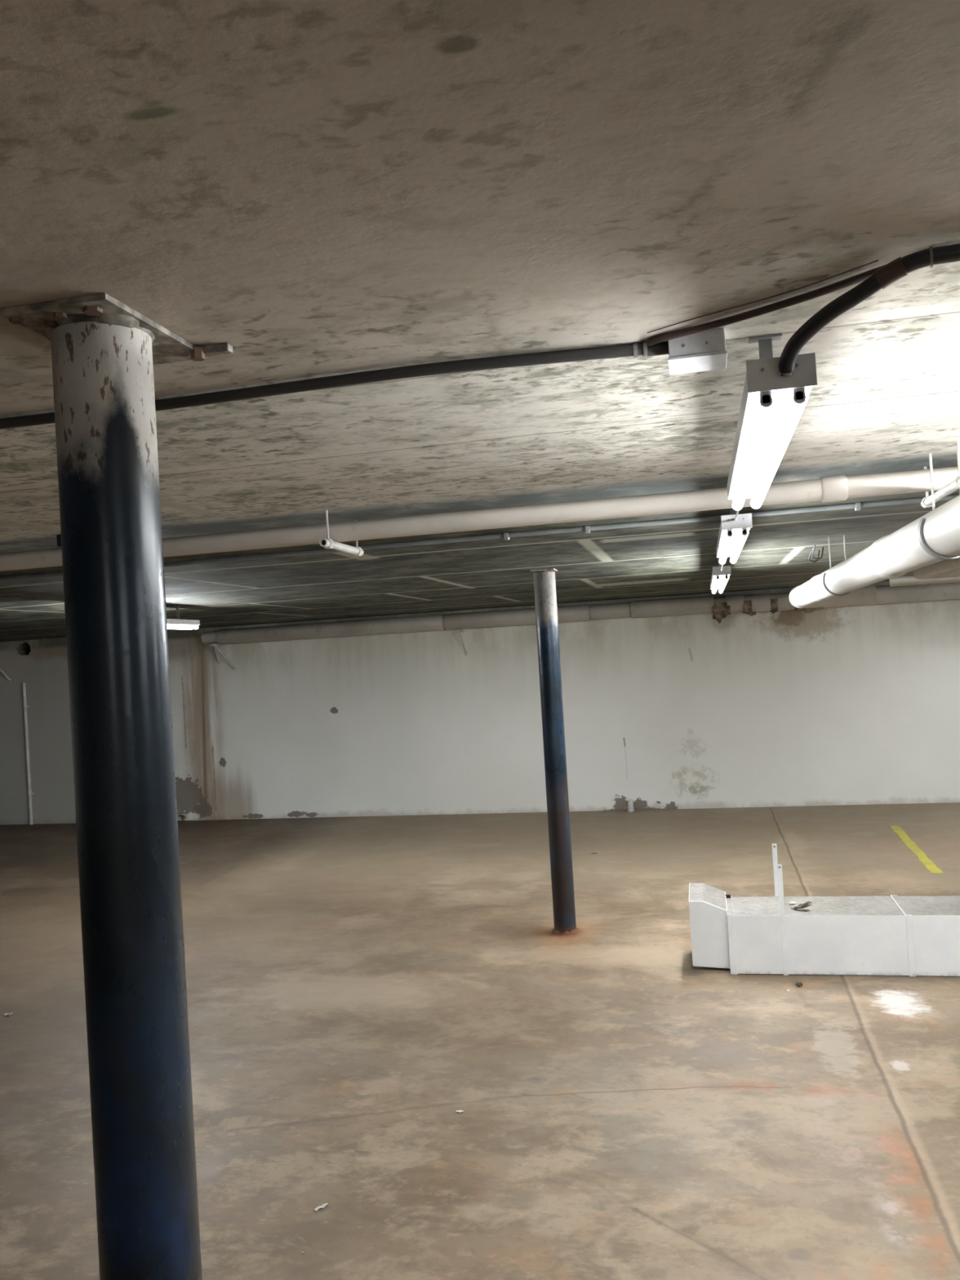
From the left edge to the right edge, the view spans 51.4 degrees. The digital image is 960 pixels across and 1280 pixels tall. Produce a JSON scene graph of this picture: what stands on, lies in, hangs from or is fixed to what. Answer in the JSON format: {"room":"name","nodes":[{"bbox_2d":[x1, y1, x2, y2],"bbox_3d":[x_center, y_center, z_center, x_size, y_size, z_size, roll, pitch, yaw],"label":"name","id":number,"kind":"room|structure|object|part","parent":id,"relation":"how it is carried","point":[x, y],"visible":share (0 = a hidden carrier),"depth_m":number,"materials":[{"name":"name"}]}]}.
{"room":"parking garage","nodes":[
{"label":"parking garage","id":0,"kind":"room"},
{"bbox_2d":[0,0,959,641],"bbox_3d":[-0.567,-0.509,2.220,19.400,0.200,16.490,-4,-1,12],"label":"ceiling","id":1,"kind":"structure","parent":0,"point":[309,188],"depth_m":1.18,"materials":[{"name":"grey concrete"}]},
{"bbox_2d":[56,534,61,546],"bbox_3d":[-1.367,-0.326,3.288,0.030,0.040,0.050,-4,-1,12],"label":"clip","id":2,"kind":"object","parent":1,"relation":"attached to","point":[58,536],"visible":0.26,"depth_m":3.26,"materials":[{"name":"black metal"}]},
{"bbox_2d":[166,605,199,629],"bbox_3d":[-2.235,-0.161,6.748,0.090,0.164,1.226,-4,-1,12],"label":"fluorescent fixture","id":3,"kind":"object","parent":1,"relation":"attached to","point":[172,624],"visible":0.38,"depth_m":7.12,"materials":[{"name":"metal"}]},
{"bbox_2d":[0,341,647,429],"bbox_3d":[-1.917,-0.323,1.987,4.448,0.024,0.053,-4,-1,11],"label":"conduit","id":4,"kind":"object","parent":1,"relation":"attached to","point":[634,349],"visible":0.83,"depth_m":1.61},
{"bbox_2d":[319,510,364,555],"bbox_3d":[-0.443,-0.341,3.201,0.033,0.119,0.340,-4,-1,12],"label":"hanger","id":5,"kind":"object","parent":1,"relation":"hanging from","point":[327,543],"visible":0.98,"depth_m":3.13,"materials":[{"name":"white metal"}]},
{"bbox_3d":[-0.471,-0.352,3.080,0.007,0.097,0.007,-3,-1,-10],"label":"rod","id":6,"kind":"part","parent":5,"relation":"part of","materials":[{"name":"white metal"}]},
{"bbox_2d":[0,466,958,571],"bbox_3d":[-0.404,-0.343,3.147,17.500,0.072,0.072,-4,-1,12],"label":"pipe","id":7,"kind":"object","parent":5,"relation":"on","point":[839,487],"visible":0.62,"depth_m":3.00,"materials":[{"name":"beige paint"}]},
{"bbox_2d":[0,493,959,581],"bbox_3d":[-0.216,-0.389,4.012,17.501,0.026,0.036,-4,-1,13],"label":"pipe","id":8,"kind":"object","parent":1,"relation":"attached to","point":[857,506],"visible":0.8,"depth_m":3.90,"materials":[{"name":"metal"}]},
{"bbox_2d":[647,328,727,375],"bbox_3d":[0.324,-0.450,1.567,0.122,0.040,0.090,-4,-1,12],"label":"junction box","id":9,"kind":"object","parent":1,"relation":"attached to","point":[704,351],"visible":0.98,"depth_m":1.53,"materials":[{"name":"metal"}]},
{"bbox_3d":[0.341,-0.433,1.564,0.089,0.004,0.089,-4,-1,12],"label":"lid","id":10,"kind":"part","parent":9,"relation":"part of","materials":[{"name":"metal"}]},
{"bbox_2d":[710,551,731,593],"bbox_3d":[1.388,-0.387,5.805,0.090,0.164,1.506,-4,-1,12],"label":"fluorescent fixture","id":11,"kind":"object","parent":1,"relation":"attached to","point":[719,579],"visible":0.97,"depth_m":5.24,"materials":[{"name":"metal"}]},
{"bbox_3d":[1.229,-0.352,5.074,0.090,0.044,0.004,-4,-1,12],"label":"plate","id":12,"kind":"part","parent":11,"relation":"part of","materials":[{"name":"metal"}]},
{"bbox_2d":[715,508,752,564],"bbox_3d":[0.886,-0.392,3.530,0.090,0.164,1.086,-4,-1,12],"label":"fluorescent fixture","id":13,"kind":"object","parent":1,"relation":"attached to","point":[732,535],"visible":0.98,"depth_m":3.13,"materials":[{"name":"metal"}]},
{"bbox_3d":[0.772,-0.356,3.004,0.090,0.044,0.004,-4,-1,12],"label":"plate","id":14,"kind":"part","parent":13,"relation":"part of","materials":[{"name":"metal"}]},
{"bbox_2d":[647,259,878,333],"bbox_3d":[0.385,-0.474,1.396,0.350,0.001,0.014,-4,-1,43],"label":"wire","id":15,"kind":"object","parent":1,"relation":"attached to","point":[877,260],"visible":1,"depth_m":1.39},
{"bbox_2d":[646,264,885,346],"bbox_3d":[0.858,-0.501,1.197,1.382,0.010,0.159,-4,-1,24],"label":"wire","id":16,"kind":"object","parent":1,"relation":"attached to","point":[860,277],"visible":0.74,"depth_m":1.42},
{"bbox_2d":[727,333,817,520],"bbox_3d":[0.586,-0.394,2.170,0.090,0.164,1.700,-4,-1,12],"label":"fluorescent fixture","id":17,"kind":"object","parent":1,"relation":"attached to","point":[772,405],"depth_m":1.53,"materials":[{"name":"metal"}]},
{"bbox_3d":[0.701,-0.352,2.700,0.007,0.030,0.614,-4,-1,12],"label":"lead wire","id":18,"kind":"part","parent":17,"relation":"part of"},
{"bbox_3d":[0.406,-0.359,1.344,0.090,0.044,0.004,-4,-1,12],"label":"plate","id":19,"kind":"part","parent":17,"relation":"part of","materials":[{"name":"metal"}]},
{"bbox_2d":[777,243,959,376],"bbox_3d":[0.946,-0.446,1.118,1.186,0.118,0.087,-4,-1,19],"label":"power cable","id":20,"kind":"object","parent":1,"relation":"hanging from","point":[899,268],"visible":1,"depth_m":1.25,"materials":[{"name":"black rubber"}]},
{"bbox_2d":[788,450,959,608],"bbox_3d":[1.753,-0.373,3.941,0.577,0.290,6.050,-4,-1,12],"label":"drain pipe","id":21,"kind":"object","parent":1,"relation":"attached to","point":[934,537],"visible":1,"depth_m":3.33,"materials":[{"name":"white paint"}]},
{"bbox_3d":[1.693,-0.424,4.829,0.006,0.153,0.006,-3,-1,-10],"label":"strap rod","id":22,"kind":"part","parent":21,"relation":"part of","materials":[{"name":"silver metal"}]},
{"bbox_3d":[1.761,-0.429,4.814,0.006,0.153,0.006,-4,-1,35],"label":"strap rod","id":23,"kind":"part","parent":21,"relation":"part of","materials":[{"name":"silver metal"}]},
{"bbox_3d":[1.223,-0.429,2.701,0.006,0.153,0.006,-4,-1,35],"label":"strap rod","id":24,"kind":"part","parent":21,"relation":"part of","materials":[{"name":"white metal"}]},
{"bbox_3d":[1.291,-0.433,2.686,0.006,0.153,0.006,-4,-1,35],"label":"strap rod","id":25,"kind":"part","parent":21,"relation":"part of","materials":[{"name":"white metal"}]},
{"bbox_2d":[889,575,959,586],"bbox_3d":[3.736,-0.509,6.959,1.650,0.158,0.070,-4,-1,12],"label":"pipe","id":26,"kind":"object","parent":1,"relation":"hanging from","point":[905,580],"visible":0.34,"depth_m":7.07,"materials":[{"name":"metal"}]},
{"bbox_2d":[912,555,959,578],"bbox_3d":[2.939,-0.485,2.783,2.610,0.238,3.500,-4,-1,12],"label":"pipe","id":27,"kind":"object","parent":1,"relation":"attached to","point":[944,568],"visible":0.86,"depth_m":4.39,"materials":[{"name":"paint"}]},
{"bbox_2d":[920,440,959,507],"bbox_3d":[1.262,-0.448,2.723,0.033,0.119,0.460,-4,-1,12],"label":"hanger","id":28,"kind":"object","parent":1,"relation":"hanging from","point":[926,502],"visible":0.92,"depth_m":2.67,"materials":[{"name":"white metal"}]},
{"bbox_3d":[1.305,-0.459,2.918,0.007,0.097,0.007,-3,-1,-10],"label":"rod","id":29,"kind":"part","parent":28,"relation":"part of","materials":[{"name":"white metal"}]},
{"bbox_3d":[1.222,-0.460,2.542,0.007,0.097,0.007,-3,-1,-10],"label":"rod","id":30,"kind":"part","parent":28,"relation":"part of","materials":[{"name":"white metal"}]},
{"bbox_2d":[0,802,959,1279],"bbox_3d":[-0.432,1.801,2.186,19.400,0.200,16.490,-4,-1,12],"label":"floor","id":31,"kind":"structure","parent":0,"point":[633,1109],"depth_m":4.03,"materials":[{"name":"concrete"}]},
{"bbox_2d":[0,293,233,1279],"bbox_3d":[-0.425,0.629,1.357,0.206,2.114,0.262,-4,-1,12],"label":"steel column","id":32,"kind":"structure","parent":31,"relation":"on","point":[104,352],"depth_m":1.29,"materials":[{"name":"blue metal"}]},
{"bbox_3d":[-0.509,-0.420,1.378,0.152,0.008,0.262,-4,-1,12],"label":"cap plate","id":33,"kind":"part","parent":32,"relation":"part of","materials":[{"name":"grey metal"}]},
{"bbox_2d":[314,1202,328,1211],"bbox_3d":[-0.479,1.713,3.014,0.049,0.007,0.012,-3,-1,-36],"label":"paper scrap","id":34,"kind":"object","parent":31,"relation":"on","point":[323,1206],"visible":1,"depth_m":3.01,"materials":[{"name":"white paper"}]},
{"bbox_2d":[529,568,579,935],"bbox_3d":[0.438,0.645,5.832,0.162,2.114,0.161,-4,-1,12],"label":"steel column","id":35,"kind":"structure","parent":31,"relation":"on","point":[544,582],"depth_m":5.78,"materials":[{"name":"metal"}]},
{"bbox_3d":[0.375,-0.406,5.848,0.140,0.008,0.160,-4,-1,12],"label":"cap plate","id":36,"kind":"part","parent":35,"relation":"part of","materials":[{"name":"silver metal"}]},
{"bbox_2d":[795,982,802,986],"bbox_3d":[1.498,1.617,4.684,0.032,0.016,0.023,-3,-1,-28],"label":"crumb","id":37,"kind":"object","parent":31,"relation":"on","point":[798,984],"visible":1,"depth_m":4.68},
{"bbox_2d":[688,843,959,976],"bbox_3d":[2.803,1.267,4.759,3.535,0.565,0.405,-4,-1,12],"label":"duct","id":38,"kind":"object","parent":31,"relation":"on","point":[894,935],"visible":1,"depth_m":4.85,"materials":[{"name":"white metal"}]},
{"bbox_2d":[790,907,809,911],"bbox_3d":[1.579,1.329,4.923,0.098,0.010,0.020,-4,-1,40],"label":"dry leaf","id":39,"kind":"object","parent":38,"relation":"on","point":[795,908],"visible":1,"depth_m":4.92,"materials":[{"name":"beige plant"}]},
{"bbox_2d":[793,901,811,908],"bbox_3d":[1.614,1.325,4.987,0.144,0.016,0.022,-3,-1,-42],"label":"dry leaf","id":40,"kind":"object","parent":38,"relation":"on","point":[806,904],"visible":1,"depth_m":4.98,"materials":[{"name":"beige plant"}]},
{"bbox_2d":[890,826,943,873],"bbox_3d":[3.274,1.563,7.544,0.081,0.002,1.750,-4,-1,14],"label":"floor marking","id":41,"kind":"object","parent":31,"relation":"on","point":[908,842],"visible":1,"depth_m":7.41,"materials":[{"name":"yellow paint"}]},
{"bbox_2d":[0,581,959,824],"bbox_3d":[1.256,0.662,10.157,19.000,2.114,0.200,-4,-1,12],"label":"wall","id":42,"kind":"structure","parent":0,"point":[856,704],"depth_m":10.22,"materials":[{"name":"white paint"}]},
{"bbox_2d":[0,667,11,680],"bbox_3d":[-5.527,0.328,11.479,0.184,0.302,0.166,-4,-1,12],"label":"wall bracket","id":43,"kind":"object","parent":42,"relation":"attached to","point":[1,670],"visible":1,"depth_m":11.49,"materials":[{"name":"grey metal"}]},
{"bbox_2d":[22,682,33,824],"bbox_3d":[-5.189,1.304,11.456,0.070,1.627,0.042,-4,-1,12],"label":"riser pipe","id":44,"kind":"object","parent":42,"relation":"attached to","point":[29,793],"visible":1,"depth_m":11.44,"materials":[{"name":"white plastic"}]},
{"bbox_2d":[180,812,189,820],"bbox_3d":[-3.229,1.939,10.991,0.107,0.080,0.120,-4,-1,12],"label":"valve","id":45,"kind":"object","parent":42,"relation":"attached to","point":[184,814],"visible":1,"depth_m":10.96,"materials":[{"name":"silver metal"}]},
{"bbox_2d":[210,642,235,669],"bbox_3d":[-2.805,0.178,10.866,0.222,0.302,0.203,-4,-1,12],"label":"wall bracket","id":46,"kind":"object","parent":42,"relation":"attached to","point":[217,651],"visible":0.88,"depth_m":10.88,"materials":[{"name":"grey metal"}]},
{"bbox_3d":[-2.870,0.055,10.874,0.050,0.030,0.190,-4,-1,12],"label":"arm","id":47,"kind":"part","parent":46,"relation":"part of"},
{"bbox_3d":[-2.876,0.155,10.934,0.050,0.202,0.102,-4,-1,21],"label":"leg","id":48,"kind":"part","parent":46,"relation":"part of","materials":[{"name":"grey metal"}]},
{"bbox_2d":[458,630,467,655],"bbox_3d":[-0.174,0.032,10.281,0.035,0.263,0.197,-4,-1,12],"label":"wall bracket","id":49,"kind":"object","parent":42,"relation":"attached to","point":[460,631],"visible":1,"depth_m":10.28,"materials":[{"name":"grey metal"}]},
{"bbox_2d":[201,582,959,644],"bbox_3d":[3.609,-0.378,9.440,13.580,0.278,0.176,-4,-1,12],"label":"pipe","id":50,"kind":"object","parent":42,"relation":"attached to","point":[720,607],"visible":0.88,"depth_m":9.97,"materials":[{"name":"metal"}]},
{"bbox_2d":[627,799,634,811],"bbox_3d":[1.504,1.649,9.957,0.068,0.117,0.119,-4,-1,12],"label":"pipe","id":51,"kind":"object","parent":42,"relation":"attached to","point":[630,802],"visible":1,"depth_m":9.92,"materials":[{"name":"white plastic"}]}
]}

